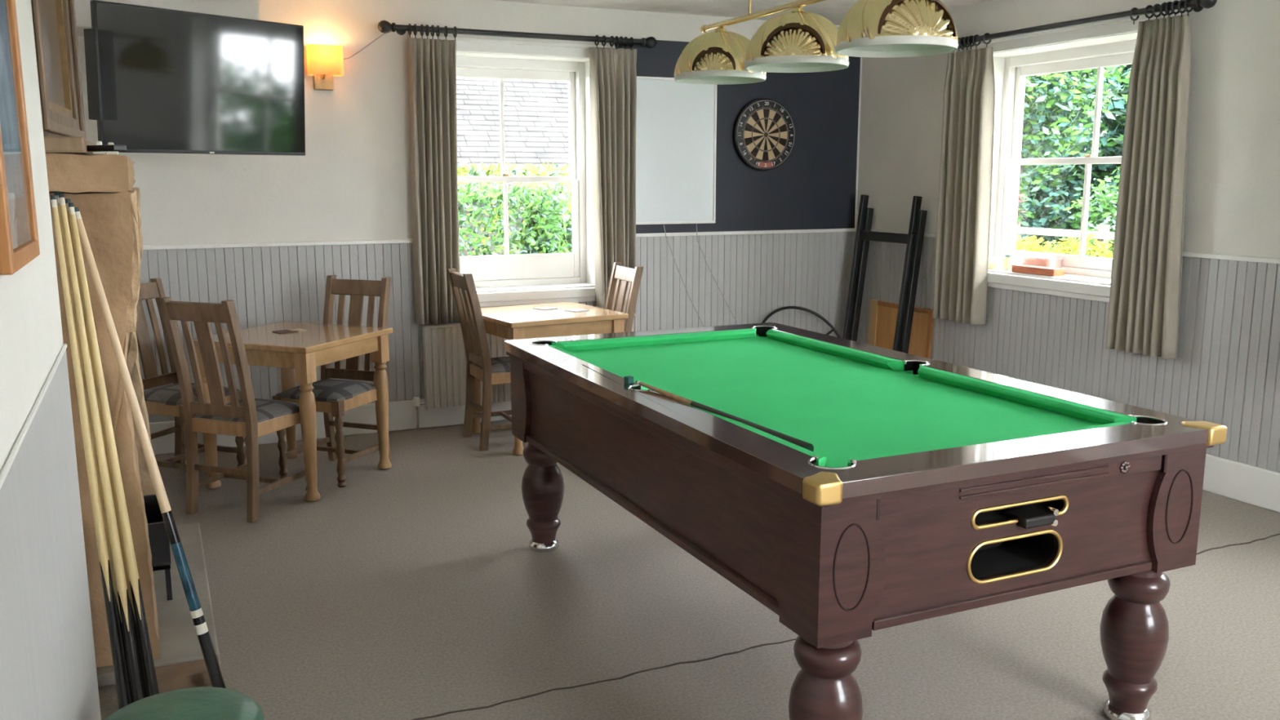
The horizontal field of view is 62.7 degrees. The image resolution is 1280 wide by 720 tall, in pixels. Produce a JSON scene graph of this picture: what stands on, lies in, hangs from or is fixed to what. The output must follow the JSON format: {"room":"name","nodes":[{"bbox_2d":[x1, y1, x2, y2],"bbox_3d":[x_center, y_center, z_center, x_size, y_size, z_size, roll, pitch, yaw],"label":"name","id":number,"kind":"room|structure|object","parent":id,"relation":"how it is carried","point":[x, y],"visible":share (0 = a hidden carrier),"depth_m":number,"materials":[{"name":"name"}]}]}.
{"room":"games hall","nodes":[
{"label":"games hall","id":0,"kind":"room"},
{"bbox_2d":[0,0,101,719],"bbox_3d":[-0.451,0.207,0.148,0.354,2.425,4.580,-5,11,-24],"label":"wall","id":1,"kind":"structure","parent":0,"point":[48,666],"depth_m":1.70,"materials":[{"name":"paint"}]},
{"bbox_2d":[0,0,39,275],"bbox_3d":[-0.947,-0.452,1.559,0.016,0.620,0.405,-5,11,-24],"label":"framed picture","id":2,"kind":"object","parent":1,"relation":"attached to","point":[19,234],"visible":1,"depth_m":1.60,"materials":[{"name":"orange wood"}]},
{"bbox_2d":[0,343,66,489],"bbox_3d":[-0.291,0.325,0.244,0.007,0.010,4.580,-5,11,-24],"label":"trim","id":3,"kind":"structure","parent":1,"relation":"attached to","point":[8,463],"depth_m":1.56,"materials":[{"name":"white paint"}]},
{"bbox_2d":[77,0,862,422],"bbox_3d":[-0.761,-0.872,6.351,5.600,2.425,0.352,-5,11,-24],"label":"wall","id":4,"kind":"structure","parent":0,"point":[352,181],"depth_m":5.86,"materials":[{"name":"paint"}]},
{"bbox_2d":[142,239,412,249],"bbox_3d":[-2.012,-0.615,5.612,1.680,0.022,0.024,-5,11,-24],"label":"trim","id":5,"kind":"structure","parent":4,"relation":"attached to","point":[388,241],"depth_m":5.62,"materials":[{"name":"white paint"}]},
{"bbox_2d":[306,44,343,90],"bbox_3d":[-1.663,-1.544,5.556,0.180,0.222,0.128,-5,11,-24],"label":"wall lamp","id":6,"kind":"object","parent":4,"relation":"attached to","point":[324,62],"visible":1,"depth_m":5.50,"materials":[{"name":"yellow fabric"}]},
{"bbox_2d":[149,398,511,454],"bbox_3d":[-0.641,0.262,6.406,4.700,0.172,0.028,-5,11,-24],"label":"baseboard","id":7,"kind":"structure","parent":4,"relation":"attached to","point":[402,414],"depth_m":5.98,"materials":[{"name":"white paint"}]},
{"bbox_2d":[343,31,391,59],"bbox_3d":[-1.482,-1.700,5.682,0.287,0.170,0.006,-5,11,-24],"label":"cable","id":8,"kind":"object","parent":4,"relation":"attached to","point":[390,31],"visible":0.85,"depth_m":5.68,"materials":[{"name":"grey plastic"}]},
{"bbox_2d":[410,35,607,306],"bbox_3d":[-0.784,-1.097,6.255,1.170,1.520,0.335,-5,11,-24],"label":"window","id":9,"kind":"structure","parent":4,"relation":"in","point":[502,274],"depth_m":6.36,"materials":[{"name":"white paint"}]},
{"bbox_2d":[377,20,656,50],"bbox_3d":[-0.662,-1.836,5.980,1.650,0.086,0.119,-5,11,-24],"label":"pole","id":10,"kind":"object","parent":4,"relation":"attached to","point":[384,26],"visible":1,"depth_m":5.90,"materials":[{"name":"black metal"}]},
{"bbox_2d":[408,37,460,324],"bbox_3d":[-1.138,-0.982,5.875,0.281,1.565,0.100,-5,11,-24],"label":"curtain","id":11,"kind":"object","parent":10,"relation":"hanging from","point":[432,62],"visible":0.96,"depth_m":5.85,"materials":[{"name":"fabric"}]},
{"bbox_2d":[589,46,636,312],"bbox_3d":[-0.153,-1.062,6.321,0.310,1.570,0.094,-5,11,-24],"label":"curtain","id":12,"kind":"object","parent":10,"relation":"hanging from","point":[612,71],"visible":0.79,"depth_m":6.28,"materials":[{"name":"fabric"}]},
{"bbox_2d":[413,313,636,431],"bbox_3d":[-0.671,0.058,6.298,1.397,0.610,0.077,-5,11,-24],"label":"radiator","id":13,"kind":"object","parent":4,"relation":"attached to","point":[444,357],"visible":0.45,"depth_m":6.06,"materials":[{"name":"grey metal"}]},
{"bbox_2d":[635,75,716,224],"bbox_3d":[0.196,-1.292,6.523,0.620,0.890,0.026,-5,11,-24],"label":"whiteboard","id":14,"kind":"object","parent":4,"relation":"attached to","point":[676,122],"visible":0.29,"depth_m":6.53,"materials":[{"name":"white plastic"}]},
{"bbox_2d":[663,224,703,326],"bbox_3d":[0.315,-0.298,6.737,0.376,1.139,0.010,-5,11,-24],"label":"cable","id":15,"kind":"object","parent":14,"relation":"hanging from","point":[664,224],"visible":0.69,"depth_m":6.67,"materials":[{"name":"grey plastic"}]},
{"bbox_2d":[696,223,737,324],"bbox_3d":[0.542,-0.316,6.840,0.416,1.139,0.010,-5,11,-24],"label":"cable","id":16,"kind":"object","parent":14,"relation":"hanging from","point":[696,224],"visible":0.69,"depth_m":6.77,"materials":[{"name":"grey plastic"}]},
{"bbox_2d":[635,228,855,237],"bbox_3d":[0.642,-0.826,6.822,1.870,0.022,0.024,-5,11,-24],"label":"trim","id":17,"kind":"structure","parent":4,"relation":"attached to","point":[824,230],"depth_m":6.82,"materials":[{"name":"white paint"}]},
{"bbox_2d":[732,98,795,170],"bbox_3d":[0.801,-1.450,6.769,0.453,0.453,0.045,-5,11,-24],"label":"dartboard","id":18,"kind":"object","parent":4,"relation":"attached to","point":[763,132],"visible":1,"depth_m":6.75,"materials":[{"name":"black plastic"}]},
{"bbox_2d":[97,419,1279,719],"bbox_3d":[0.965,1.010,2.893,5.600,0.102,8.650,-5,11,-24],"label":"floor","id":19,"kind":"structure","parent":0,"point":[414,588],"depth_m":3.49,"materials":[{"name":"carpet"}]},
{"bbox_2d":[50,195,130,709],"bbox_3d":[-1.431,0.276,2.750,0.029,1.394,0.252,-8,13,-40],"label":"pool cue","id":20,"kind":"object","parent":19,"relation":"on","point":[122,687],"visible":0.98,"depth_m":2.75,"materials":[{"name":"brown wood"}]},
{"bbox_2d":[53,191,133,703],"bbox_3d":[-1.434,0.264,2.789,0.252,1.404,0.029,10,14,44],"label":"pool cue","id":21,"kind":"object","parent":19,"relation":"on","point":[55,193],"visible":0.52,"depth_m":2.78,"materials":[{"name":"brown wood"}]},
{"bbox_2d":[58,192,145,702],"bbox_3d":[-1.406,0.271,2.762,0.029,1.400,0.277,-9,14,-43],"label":"pool cue","id":22,"kind":"object","parent":19,"relation":"on","point":[135,677],"visible":1,"depth_m":2.76,"materials":[{"name":"brown wood"}]},
{"bbox_2d":[65,198,147,697],"bbox_3d":[-1.409,0.270,2.811,0.262,1.384,0.029,9,13,42],"label":"pool cue","id":23,"kind":"object","parent":19,"relation":"on","point":[68,201],"visible":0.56,"depth_m":2.80,"materials":[{"name":"brown wood"}]},
{"bbox_2d":[68,202,159,697],"bbox_3d":[-1.383,0.281,2.780,0.283,1.375,0.029,9,13,42],"label":"pool cue","id":24,"kind":"object","parent":19,"relation":"on","point":[151,682],"visible":0.96,"depth_m":2.78,"materials":[{"name":"brown wood"}]},
{"bbox_2d":[44,136,220,693],"bbox_3d":[-1.680,0.082,3.444,0.400,1.542,1.464,-5,11,-24],"label":"fireplace","id":25,"kind":"object","parent":19,"relation":"on","point":[100,186],"visible":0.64,"depth_m":2.94,"materials":[{"name":"wood"}]},
{"bbox_2d":[31,0,86,138],"bbox_3d":[-1.641,-1.045,2.906,0.049,0.860,0.780,-4,11,-21],"label":"frame","id":26,"kind":"object","parent":25,"relation":"on","point":[54,21],"visible":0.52,"depth_m":3.10,"materials":[{"name":"brown wood"}]},
{"bbox_2d":[44,136,103,155],"bbox_3d":[-1.760,-0.642,3.222,0.165,0.040,1.360,-5,11,-24],"label":"mantel shelf","id":27,"kind":"object","parent":25,"relation":"attached to","point":[54,145],"depth_m":2.64,"materials":[{"name":"brown wood"}]},
{"bbox_2d":[92,141,106,154],"bbox_3d":[-1.488,-0.584,2.891,0.034,0.036,0.040,-5,11,-24],"label":"plug","id":28,"kind":"object","parent":25,"relation":"on","point":[97,143],"visible":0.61,"depth_m":2.88,"materials":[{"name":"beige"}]},
{"bbox_2d":[86,144,126,151],"bbox_3d":[-1.409,-0.554,2.753,0.140,0.016,0.040,5,11,25],"label":"remote control","id":29,"kind":"object","parent":25,"relation":"on","point":[105,148],"visible":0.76,"depth_m":2.73,"materials":[{"name":"black plastic"}]},
{"bbox_2d":[106,142,118,155],"bbox_3d":[-1.513,-0.605,3.009,0.034,0.036,0.040,-5,11,-24],"label":"plug","id":30,"kind":"object","parent":25,"relation":"on","point":[108,143],"visible":0.34,"depth_m":3.00,"materials":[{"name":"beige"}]},
{"bbox_2d":[142,493,172,600],"bbox_3d":[-1.697,0.644,3.610,0.154,0.269,0.360,-5,11,-24],"label":"basket","id":31,"kind":"object","parent":25,"relation":"on","point":[159,542],"visible":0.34,"depth_m":3.47,"materials":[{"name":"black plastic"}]},
{"bbox_2d":[74,207,226,688],"bbox_3d":[-1.326,0.275,2.852,0.343,1.364,0.033,1,10,8],"label":"pool cue","id":32,"kind":"object","parent":19,"relation":"on","point":[214,671],"visible":0.97,"depth_m":2.86,"materials":[{"name":"brown wood"}]},
{"bbox_2d":[104,686,264,719],"bbox_3d":[-0.841,0.881,1.945,0.300,0.483,0.300,-5,11,-24],"label":"stool","id":33,"kind":"object","parent":19,"relation":"on","point":[204,703],"visible":1,"depth_m":1.94,"materials":[{"name":"green leather"}]},
{"bbox_2d":[136,278,245,476],"bbox_3d":[-2.232,0.106,5.033,0.490,0.950,0.378,4,10,20],"label":"dining chair","id":34,"kind":"object","parent":19,"relation":"on","point":[166,400],"visible":0.43,"depth_m":5.08,"materials":[{"name":"brown wood"}]},
{"bbox_2d":[158,297,306,523],"bbox_3d":[-1.742,0.182,4.592,0.378,0.950,0.490,4,10,20],"label":"dining chair","id":35,"kind":"object","parent":19,"relation":"on","point":[251,418],"visible":0.84,"depth_m":4.44,"materials":[{"name":"brown wood"}]},
{"bbox_2d":[192,321,392,502],"bbox_3d":[-1.647,0.223,5.059,0.665,0.710,0.665,4,11,20],"label":"pub table","id":36,"kind":"object","parent":19,"relation":"on","point":[322,344],"visible":0.8,"depth_m":4.85,"materials":[{"name":"brown wood"}]},
{"bbox_2d":[272,328,298,333],"bbox_3d":[-1.701,-0.137,5.041,0.090,0.004,0.090,-10,14,-44],"label":"mat","id":37,"kind":"object","parent":36,"relation":"on","point":[282,331],"visible":1,"depth_m":5.03,"materials":[{"name":"brown"}]},
{"bbox_2d":[288,328,306,331],"bbox_3d":[-1.661,-0.144,5.085,0.070,0.004,0.070,-10,14,-44],"label":"mat","id":38,"kind":"object","parent":36,"relation":"on","point":[298,329],"visible":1,"depth_m":5.07,"materials":[{"name":"beige"}]},
{"bbox_2d":[272,275,391,487],"bbox_3d":[-1.490,0.085,5.154,0.378,0.950,0.490,4,10,20],"label":"dining chair","id":39,"kind":"object","parent":19,"relation":"on","point":[333,397],"visible":0.77,"depth_m":5.21,"materials":[{"name":"brown wood"}]},
{"bbox_2d":[446,268,511,451],"bbox_3d":[-0.759,-0.021,5.763,0.490,0.950,0.378,-5,11,-24],"label":"dining chair","id":40,"kind":"object","parent":19,"relation":"on","point":[479,364],"visible":0.56,"depth_m":5.63,"materials":[{"name":"brown wood"}]},
{"bbox_2d":[471,302,628,455],"bbox_3d":[-0.533,0.081,5.876,0.700,0.710,0.660,-6,12,-31],"label":"pub table","id":41,"kind":"object","parent":19,"relation":"on","point":[515,322],"visible":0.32,"depth_m":5.64,"materials":[{"name":"brown wood"}]},
{"bbox_2d":[533,306,557,310],"bbox_3d":[-0.534,-0.292,5.936,0.100,0.004,0.100,-10,14,-44],"label":"mat","id":42,"kind":"object","parent":41,"relation":"on","point":[545,308],"visible":1,"depth_m":5.92,"materials":[{"name":"grey paper"}]},
{"bbox_2d":[564,308,589,311],"bbox_3d":[-0.353,-0.277,5.847,0.100,0.004,0.100,-10,14,-44],"label":"mat","id":43,"kind":"object","parent":41,"relation":"on","point":[572,309],"visible":1,"depth_m":5.84,"materials":[{"name":"grey paper"}]},
{"bbox_2d":[604,262,644,332],"bbox_3d":[-0.272,-0.064,6.006,0.490,0.950,0.378,-4,11,-22],"label":"dining chair","id":44,"kind":"object","parent":19,"relation":"on","point":[632,276],"visible":0.09,"depth_m":5.99,"materials":[{"name":"brown wood"}]},
{"bbox_2d":[761,306,840,337],"bbox_3d":[1.074,-0.041,6.929,0.690,0.595,0.363,-5,11,-24],"label":"wheel","id":45,"kind":"object","parent":19,"relation":"on","point":[774,312],"visible":0.27,"depth_m":7.07,"materials":[{"name":"black plastic"}]},
{"bbox_2d":[503,322,1226,719],"bbox_3d":[0.474,0.449,3.428,1.238,0.824,2.151,-5,11,-24],"label":"pool table","id":46,"kind":"object","parent":19,"relation":"on","point":[927,488],"visible":0.99,"depth_m":2.65,"materials":[{"name":"brown wood"}]},
{"bbox_2d":[547,345,648,389],"bbox_3d":[-0.159,0.024,3.594,0.046,0.034,0.860,-5,11,-24],"label":"cushion","id":47,"kind":"object","parent":46,"relation":"on","point":[620,375],"depth_m":3.54,"materials":[{"name":"green fabric"}]},
{"bbox_2d":[623,375,633,383],"bbox_3d":[-0.035,0.060,3.221,0.022,0.020,0.022,-9,13,-41],"label":"cube","id":48,"kind":"object","parent":46,"relation":"on","point":[628,380],"visible":1,"depth_m":3.21,"materials":[{"name":"teal paper"}]},
{"bbox_2d":[551,328,755,351],"bbox_3d":[0.084,-0.081,4.196,0.908,0.034,0.046,-5,11,-24],"label":"cushion","id":49,"kind":"object","parent":46,"relation":"on","point":[735,334],"depth_m":4.18,"materials":[{"name":"green fabric"}]},
{"bbox_2d":[635,380,813,451],"bbox_3d":[0.193,0.145,2.836,0.030,0.049,0.800,-6,12,-31],"label":"pool cue","id":50,"kind":"object","parent":46,"relation":"on","point":[803,444],"visible":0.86,"depth_m":2.76,"materials":[{"name":"brown wood"}]},
{"bbox_2d":[683,402,826,466],"bbox_3d":[0.240,0.172,2.744,0.046,0.034,0.856,-5,11,-24],"label":"cushion","id":51,"kind":"object","parent":46,"relation":"on","point":[816,459],"depth_m":2.55,"materials":[{"name":"green fabric"}]},
{"bbox_2d":[766,328,904,370],"bbox_3d":[0.707,-0.044,3.988,0.046,0.034,0.860,-5,11,-24],"label":"cushion","id":52,"kind":"object","parent":46,"relation":"on","point":[861,357],"depth_m":3.91,"materials":[{"name":"green fabric"}]},
{"bbox_2d":[847,422,1130,466],"bbox_3d":[0.862,0.208,2.538,0.908,0.034,0.046,-5,11,-24],"label":"cushion","id":53,"kind":"object","parent":46,"relation":"on","point":[851,461],"depth_m":2.50,"materials":[{"name":"green fabric"}]},
{"bbox_2d":[917,365,1137,424],"bbox_3d":[1.106,0.103,3.139,0.046,0.034,0.856,-5,11,-24],"label":"cushion","id":54,"kind":"object","parent":46,"relation":"on","point":[1068,409],"depth_m":3.08,"materials":[{"name":"green fabric"}]},
{"bbox_2d":[1004,506,1058,528],"bbox_3d":[0.923,0.367,2.483,0.098,0.041,0.074,-5,11,-24],"label":"mechanism","id":55,"kind":"object","parent":46,"relation":"on","point":[1030,517],"depth_m":2.46,"materials":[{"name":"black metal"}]},
{"bbox_2d":[842,194,927,353],"bbox_3d":[1.558,-0.403,6.830,0.212,1.318,0.602,-5,11,-24],"label":"stand","id":56,"kind":"object","parent":19,"relation":"on","point":[913,240],"visible":0.6,"depth_m":6.62,"materials":[{"name":"black paint"}]},
{"bbox_2d":[867,299,933,358],"bbox_3d":[1.681,-0.049,6.854,0.043,0.630,0.620,-5,11,-24],"label":"wooden board","id":57,"kind":"object","parent":19,"relation":"on","point":[882,314],"visible":0.46,"depth_m":6.88,"materials":[{"name":"orange wood"}]},
{"bbox_2d":[493,0,991,25],"bbox_3d":[0.965,-1.477,2.461,5.600,0.100,8.650,-5,11,-24],"label":"ceiling","id":58,"kind":"structure","parent":0,"point":[834,11],"depth_m":6.11,"materials":[{"name":"white paint"}]},
{"bbox_2d":[74,0,259,35],"bbox_3d":[-2.309,-1.728,5.085,0.846,0.305,0.370,-5,11,-24],"label":"beam","id":59,"kind":"structure","parent":58,"relation":"attached to","point":[246,9],"depth_m":4.98,"materials":[{"name":"paint"}]},
{"bbox_2d":[674,0,958,84],"bbox_3d":[0.541,-1.179,2.960,0.314,0.659,1.589,-5,11,-24],"label":"light","id":60,"kind":"object","parent":58,"relation":"hanging from","point":[797,40],"visible":1,"depth_m":3.03,"materials":[{"name":"gold metal"}]},
{"bbox_2d":[856,0,1279,472],"bbox_3d":[3.308,-0.411,3.702,0.352,2.425,7.970,-5,11,-24],"label":"wall","id":61,"kind":"structure","parent":0,"point":[1225,369],"depth_m":4.93,"materials":[{"name":"paint"}]},
{"bbox_2d":[855,228,936,237],"bbox_3d":[1.694,-0.813,6.749,0.024,0.022,1.040,-5,11,-24],"label":"trim","id":62,"kind":"structure","parent":61,"relation":"attached to","point":[930,235],"depth_m":6.77,"materials":[{"name":"white paint"}]},
{"bbox_2d":[967,11,1164,302],"bbox_3d":[2.325,-1.064,5.705,0.385,1.395,1.320,-5,11,-24],"label":"window","id":63,"kind":"structure","parent":61,"relation":"in","point":[1011,67],"depth_m":5.83,"materials":[{"name":"white paint"}]},
{"bbox_2d":[988,255,999,269],"bbox_3d":[2.046,-0.578,6.190,0.132,0.075,0.132,-5,11,-24],"label":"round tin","id":64,"kind":"object","parent":63,"relation":"on","point":[993,262],"visible":0.38,"depth_m":6.14,"materials":[{"name":"white"}]},
{"bbox_2d":[1003,253,1014,270],"bbox_3d":[2.137,-0.568,6.089,0.060,0.090,0.060,-5,11,-24],"label":"glass jar","id":65,"kind":"object","parent":63,"relation":"on","point":[1008,260],"visible":0.92,"depth_m":6.07,"materials":[{"name":"beige"}]},
{"bbox_2d":[1011,264,1065,276],"bbox_3d":[2.208,-0.499,5.838,0.084,0.040,0.314,-5,11,-24],"label":"wooden box","id":66,"kind":"object","parent":63,"relation":"on","point":[1024,268],"visible":1,"depth_m":5.79,"materials":[{"name":"orange wood"}]},
{"bbox_2d":[949,0,1217,53],"bbox_3d":[2.163,-1.718,5.448,0.119,0.086,1.840,-5,11,-24],"label":"pole","id":67,"kind":"object","parent":61,"relation":"attached to","point":[1197,6],"visible":0.81,"depth_m":5.11,"materials":[{"name":"black metal"}]},
{"bbox_2d":[932,46,995,324],"bbox_3d":[1.881,-1.000,6.122,0.106,1.555,0.394,-5,11,-24],"label":"curtain","id":68,"kind":"object","parent":67,"relation":"hanging from","point":[966,157],"visible":1,"depth_m":6.08,"materials":[{"name":"fabric"}]},
{"bbox_2d":[1106,14,1191,358],"bbox_3d":[2.422,-0.805,4.974,0.088,1.566,0.376,-5,11,-24],"label":"curtain","id":69,"kind":"object","parent":67,"relation":"hanging from","point":[1144,297],"visible":1,"depth_m":4.95,"materials":[{"name":"fabric"}]},
{"bbox_2d":[1182,251,1279,263],"bbox_3d":[2.634,-0.465,4.747,0.024,0.022,0.880,-5,11,-24],"label":"trim","id":70,"kind":"structure","parent":61,"relation":"attached to","point":[1218,256],"depth_m":4.70,"materials":[{"name":"white paint"}]},
{"bbox_2d":[1202,453,1279,512],"bbox_3d":[3.147,0.711,3.822,0.028,0.172,7.970,-5,11,-24],"label":"baseboard","id":71,"kind":"structure","parent":61,"relation":"attached to","point":[1243,482],"depth_m":4.72,"materials":[{"name":"white paint"}]},
{"label":"outside","id":72,"kind":"structure","parent":0,"visible":0},
{"bbox_3d":[4.456,-0.778,14.260,32.000,0.230,38.000,-5,11,-24],"label":"ground","id":73,"kind":"structure","parent":72,"visible":0},
{"bbox_2d":[456,76,572,256],"bbox_3d":[-2.461,-4.750,17.828,12.708,6.373,5.825,-5,11,-24],"label":"house","id":74,"kind":"structure","parent":73,"relation":"on","point":[536,117],"depth_m":16.29,"materials":[{"name":"brick"}]},
{"bbox_2d":[457,182,570,256],"bbox_3d":[-1.429,-0.777,9.649,1.377,1.736,1.133,-5,11,-24],"label":"hedge","id":75,"kind":"object","parent":73,"relation":"on","point":[484,193],"visible":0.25,"depth_m":9.31,"materials":[{"name":"green plant"}]},
{"bbox_2d":[457,160,571,255],"bbox_3d":[-0.688,-1.653,13.811,5.509,1.929,0.877,-5,11,-24],"label":"hedge","id":76,"kind":"object","parent":73,"relation":"on","point":[463,169],"visible":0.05,"depth_m":13.06,"materials":[{"name":"green plant"}]},
{"bbox_2d":[514,182,572,253],"bbox_3d":[-0.835,-0.962,10.067,0.881,1.581,0.796,10,14,44],"label":"shrub","id":77,"kind":"object","parent":73,"relation":"on","point":[527,246],"visible":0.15,"depth_m":9.85,"materials":[{"name":"green plant"}]},
{"bbox_2d":[1017,193,1031,223],"bbox_3d":[4.323,-1.410,12.804,0.842,1.523,0.820,-5,11,-24],"label":"shrub","id":78,"kind":"object","parent":73,"relation":"on","point":[1022,205],"visible":0.08,"depth_m":12.57,"materials":[{"name":"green plant"}]},
{"bbox_2d":[1015,234,1062,253],"bbox_3d":[4.210,-0.918,11.609,0.961,0.971,0.988,-5,11,-24],"label":"flowering bush","id":79,"kind":"object","parent":73,"relation":"on","point":[1019,246],"visible":0.15,"depth_m":11.40,"materials":[{"name":"yellow plant"}]},
{"bbox_2d":[1025,72,1072,213],"bbox_3d":[7.146,-5.270,23.242,4.156,6.583,4.284,-3,10,-17],"label":"tree","id":80,"kind":"object","parent":73,"relation":"on","point":[1064,73],"visible":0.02,"depth_m":22.32,"materials":[{"name":"teal plant"}]},
{"bbox_2d":[1015,220,1115,253],"bbox_3d":[4.739,-1.063,12.163,0.120,1.050,4.500,-5,11,-24],"label":"fence","id":81,"kind":"object","parent":73,"relation":"on","point":[1103,234],"visible":0.12,"depth_m":11.82,"materials":[{"name":"white wood"}]},
{"bbox_2d":[1019,116,1112,253],"bbox_3d":[6.455,-2.582,16.697,2.444,2.636,2.404,-5,11,-24],"label":"shrub","id":82,"kind":"object","parent":73,"relation":"on","point":[1050,213],"visible":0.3,"depth_m":15.95,"materials":[{"name":"teal plant"}]},
{"bbox_2d":[1040,72,1107,200],"bbox_3d":[11.130,-7.100,31.474,5.696,9.775,5.878,-5,11,-24],"label":"woodland","id":83,"kind":"object","parent":73,"relation":"on","point":[1065,73],"visible":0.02,"depth_m":30.12,"materials":[{"name":"green plant"}]},
{"bbox_2d":[1017,65,1130,207],"bbox_3d":[5.013,-3.071,14.070,2.664,4.356,2.561,-5,11,-24],"label":"tree","id":84,"kind":"object","parent":73,"relation":"on","point":[1055,123],"visible":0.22,"depth_m":13.40,"materials":[{"name":"green plant"}]},
{"bbox_2d":[1046,233,1113,257],"bbox_3d":[4.579,-0.812,10.909,0.944,1.002,0.709,-5,11,-24],"label":"flowering bush","id":85,"kind":"object","parent":73,"relation":"on","point":[1074,247],"visible":0.26,"depth_m":10.76,"materials":[{"name":"yellow plant"}]},
{"bbox_2d":[1063,168,1119,256],"bbox_3d":[6.180,-1.550,13.163,1.719,1.678,1.554,-5,11,-24],"label":"shrub","id":86,"kind":"object","parent":73,"relation":"on","point":[1106,215],"visible":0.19,"depth_m":13.05,"materials":[{"name":"green plant"}]},
{"bbox_2d":[1066,64,1132,231],"bbox_3d":[8.069,-3.749,15.485,3.315,5.210,3.132,-3,10,-15],"label":"tree","id":87,"kind":"object","parent":73,"relation":"on","point":[1111,143],"visible":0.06,"depth_m":15.29,"materials":[{"name":"teal plant"}]},
{"bbox_3d":[-2.294,-0.400,3.634,0.500,2.425,3.390,-5,11,-24],"label":"wall","id":88,"kind":"structure","parent":0,"visible":0},
{"bbox_2d":[83,0,305,155],"bbox_3d":[-1.847,-1.149,4.402,0.211,0.563,0.898,8,13,39],"label":"television","id":89,"kind":"object","parent":88,"relation":"attached to","point":[159,80],"visible":0.97,"depth_m":4.30,"materials":[{"name":"black plastic"}]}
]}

